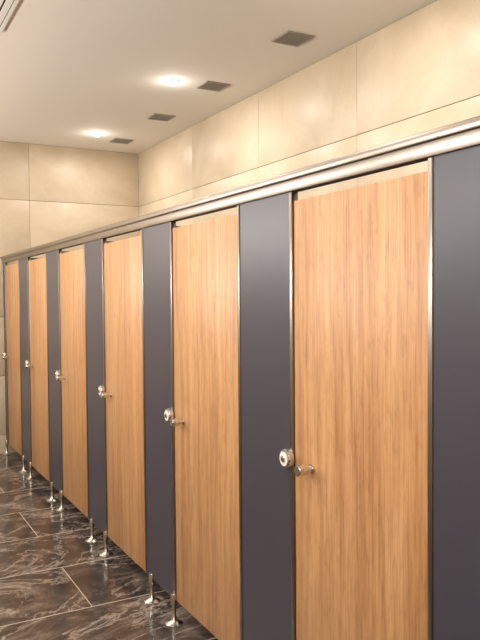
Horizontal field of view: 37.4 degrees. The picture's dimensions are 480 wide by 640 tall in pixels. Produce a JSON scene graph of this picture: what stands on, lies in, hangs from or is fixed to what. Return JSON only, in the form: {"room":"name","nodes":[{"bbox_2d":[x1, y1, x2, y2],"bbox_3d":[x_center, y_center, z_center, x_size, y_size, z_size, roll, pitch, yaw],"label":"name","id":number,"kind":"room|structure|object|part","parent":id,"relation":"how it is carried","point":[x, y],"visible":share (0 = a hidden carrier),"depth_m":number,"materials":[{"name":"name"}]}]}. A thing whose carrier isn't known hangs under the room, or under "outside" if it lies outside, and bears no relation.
{"room":"public restroom","nodes":[
{"label":"public restroom","id":0,"kind":"room"},
{"bbox_2d":[0,141,138,453],"bbox_3d":[-2.977,-0.188,7.223,4.106,3.330,0.100,-1,2,-28],"label":"wall","id":1,"kind":"structure","parent":0,"point":[48,193],"depth_m":7.66,"materials":[{"name":"tile"}]},
{"bbox_2d":[0,452,217,639],"bbox_3d":[-0.818,1.558,3.328,4.106,0.060,8.890,-1,2,-28],"label":"floor","id":2,"kind":"structure","parent":0,"point":[55,584],"depth_m":4.09,"materials":[{"name":"tile"}]},
{"bbox_2d":[3,263,10,454],"bbox_3d":[-2.442,0.408,7.386,0.086,2.000,0.143,-1,2,-28],"label":"pilaster","id":3,"kind":"object","parent":2,"relation":"on","point":[4,264],"visible":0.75,"depth_m":7.38,"materials":[{"name":"grey laminate"}]},
{"bbox_2d":[18,257,35,479],"bbox_3d":[-1.983,0.432,6.541,0.086,2.000,0.443,-1,2,-28],"label":"pilaster","id":4,"kind":"object","parent":2,"relation":"on","point":[23,267],"depth_m":6.55,"materials":[{"name":"grey laminate"}]},
{"bbox_2d":[45,249,67,511],"bbox_3d":[-1.462,0.459,5.584,0.086,2.000,0.443,-1,2,-28],"label":"pilaster","id":5,"kind":"object","parent":2,"relation":"on","point":[52,257],"depth_m":5.59,"materials":[{"name":"grey laminate"}]},
{"bbox_2d":[84,238,112,556],"bbox_3d":[-0.942,0.486,4.627,0.086,2.000,0.443,-1,2,-28],"label":"pilaster","id":6,"kind":"object","parent":2,"relation":"on","point":[93,250],"depth_m":4.63,"materials":[{"name":"grey laminate"}]},
{"bbox_2d":[141,222,182,627],"bbox_3d":[-0.422,0.513,3.669,0.086,2.000,0.443,-1,2,-28],"label":"pilaster","id":7,"kind":"object","parent":2,"relation":"on","point":[157,240],"depth_m":3.67,"materials":[{"name":"grey laminate"}]},
{"bbox_3d":[-0.791,0.441,5.967,1.482,2.000,0.060,-1,2,-28],"label":"stall","id":8,"kind":"object","parent":2,"relation":"on","visible":0},
{"bbox_2d":[56,248,87,517],"bbox_3d":[-1.222,0.429,5.112,0.083,1.846,0.670,-1,2,-28],"label":"door leaf","id":9,"kind":"structure","parent":8,"relation":"attached to","point":[72,296],"depth_m":5.11,"materials":[{"name":"brown wood"}]},
{"bbox_3d":[-1.340,0.434,5.308,0.063,0.038,0.038,-1,2,-28],"label":"knob","id":10,"kind":"part","parent":9,"relation":"part of","materials":[{"name":"silver metal"}]},
{"bbox_3d":[-1.311,0.414,6.925,1.482,2.000,0.060,-1,2,-28],"label":"stall","id":11,"kind":"object","parent":2,"relation":"on","visible":0},
{"bbox_2d":[6,263,21,455],"bbox_3d":[-2.235,0.375,7.042,0.020,1.846,0.670,-1,2,-28],"label":"door leaf","id":12,"kind":"structure","parent":11,"relation":"attached to","point":[12,281],"depth_m":7.03,"materials":[{"name":"brown wood"}]},
{"bbox_2d":[28,257,48,480],"bbox_3d":[-1.715,0.402,6.085,0.020,1.846,0.670,-1,2,-28],"label":"door leaf","id":13,"kind":"structure","parent":11,"relation":"attached to","point":[38,374],"depth_m":6.07,"materials":[{"name":"brown wood"}]},
{"bbox_3d":[-0.271,0.468,5.010,1.482,2.000,0.060,-1,2,-28],"label":"stall","id":14,"kind":"object","parent":2,"relation":"on","visible":0},
{"bbox_2d":[100,236,144,570],"bbox_3d":[-0.702,0.456,4.155,0.083,1.846,0.670,-1,2,-28],"label":"door leaf","id":15,"kind":"structure","parent":14,"relation":"attached to","point":[122,258],"depth_m":4.14,"materials":[{"name":"brown wood"}]},
{"bbox_3d":[-0.819,0.461,4.350,0.063,0.038,0.038,-1,2,-28],"label":"knob","id":16,"kind":"part","parent":15,"relation":"part of","materials":[{"name":"silver metal"}]},
{"bbox_3d":[0.250,0.495,4.052,1.482,2.000,0.060,-1,2,-28],"label":"stall","id":17,"kind":"object","parent":2,"relation":"on","visible":0},
{"bbox_2d":[170,214,239,639],"bbox_3d":[-0.181,0.483,3.197,0.083,1.846,0.670,-1,2,-28],"label":"door leaf","id":18,"kind":"structure","parent":17,"relation":"attached to","point":[205,302],"depth_m":3.17,"materials":[{"name":"brown wood"}]},
{"bbox_3d":[-0.299,0.488,3.393,0.063,0.038,0.038,-1,2,-28],"label":"knob","id":19,"kind":"part","parent":18,"relation":"part of","materials":[{"name":"silver metal"}]},
{"bbox_2d":[1,116,479,262],"bbox_3d":[-0.353,-0.518,3.522,0.054,0.068,8.888,-1,2,-28],"label":"rail","id":20,"kind":"object","parent":17,"relation":"on","point":[464,134],"visible":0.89,"depth_m":2.40,"materials":[{"name":"metal"}]},
{"bbox_3d":[0.770,0.522,3.095,1.482,2.000,0.060,-1,2,-28],"label":"stall","id":21,"kind":"object","parent":2,"relation":"on","visible":0},
{"bbox_2d":[294,171,427,639],"bbox_3d":[0.339,0.510,2.240,0.083,1.846,0.670,-1,2,-28],"label":"door leaf","id":22,"kind":"structure","parent":21,"relation":"attached to","point":[361,252],"depth_m":2.20,"materials":[{"name":"brown wood"}]},
{"bbox_3d":[0.221,0.515,2.436,0.063,0.038,0.038,-1,2,-28],"label":"knob","id":23,"kind":"part","parent":22,"relation":"part of","materials":[{"name":"silver metal"}]},
{"bbox_2d":[0,0,436,153],"bbox_3d":[-0.845,-1.791,3.219,4.306,0.100,9.090,-1,2,-28],"label":"ceiling","id":24,"kind":"structure","parent":0,"point":[71,70],"depth_m":4.83,"materials":[{"name":"paint"}]},
{"bbox_2d":[0,0,18,32],"bbox_3d":[-1.338,-1.741,3.579,0.520,0.014,1.490,-1,2,-28],"label":"ceiling vent","id":25,"kind":"object","parent":24,"relation":"in","point":[7,7],"visible":1,"depth_m":4.02,"materials":[{"name":"plastic"}]},
{"bbox_2d":[91,132,101,136],"bbox_3d":[-1.428,-1.847,7.084,0.110,0.028,0.110,-1,2,-28],"label":"recessed light","id":26,"kind":"object","parent":24,"relation":"in","point":[96,134],"visible":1,"depth_m":7.05,"materials":[{"name":"white ceramic"}]},
{"bbox_2d":[109,138,133,143],"bbox_3d":[-1.238,-1.869,7.415,0.200,0.008,0.200,-1,2,-28],"label":"ceiling vent","id":27,"kind":"object","parent":24,"relation":"in","point":[115,140],"visible":1,"depth_m":7.39,"materials":[{"name":"plastic"}]},
{"bbox_2d":[147,113,175,120],"bbox_3d":[-0.718,-1.843,6.457,0.200,0.008,0.200,-1,2,-28],"label":"ceiling vent","id":28,"kind":"object","parent":24,"relation":"in","point":[161,117],"visible":1,"depth_m":6.45,"materials":[{"name":"plastic"}]},
{"bbox_2d":[165,79,179,85],"bbox_3d":[-0.512,-1.800,5.398,0.110,0.028,0.110,-1,2,-28],"label":"recessed light","id":29,"kind":"object","parent":24,"relation":"in","point":[172,82],"visible":1,"depth_m":5.37,"materials":[{"name":"white ceramic"}]},
{"bbox_2d":[196,81,230,91],"bbox_3d":[-0.207,-1.816,5.518,0.200,0.008,0.200,-1,2,-28],"label":"ceiling vent","id":30,"kind":"object","parent":24,"relation":"in","point":[208,85],"visible":1,"depth_m":5.51,"materials":[{"name":"plastic"}]},
{"bbox_2d":[271,30,314,46],"bbox_3d":[0.337,-1.788,4.516,0.200,0.008,0.200,-1,2,-28],"label":"ceiling vent","id":31,"kind":"object","parent":24,"relation":"in","point":[291,38],"visible":1,"depth_m":4.51,"materials":[{"name":"plastic"}]},
{"bbox_2d":[237,192,297,639],"bbox_3d":[0.099,0.540,2.712,0.086,2.000,0.443,-1,2,-28],"label":"pilaster","id":32,"kind":"object","parent":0,"point":[265,227],"depth_m":2.71,"materials":[{"name":"grey laminate"}]},
{"bbox_2d":[138,0,479,235],"bbox_3d":[1.017,-0.123,4.278,0.100,3.330,8.890,-1,2,-28],"label":"wall","id":33,"kind":"structure","parent":0,"point":[418,73],"depth_m":4.77,"materials":[{"name":"tile"}]},
{"bbox_2d":[428,145,479,639],"bbox_3d":[0.619,0.567,1.754,0.086,2.000,0.443,-1,2,-28],"label":"pilaster","id":34,"kind":"object","parent":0,"point":[453,177],"depth_m":1.86,"materials":[{"name":"grey laminate"}]}
]}

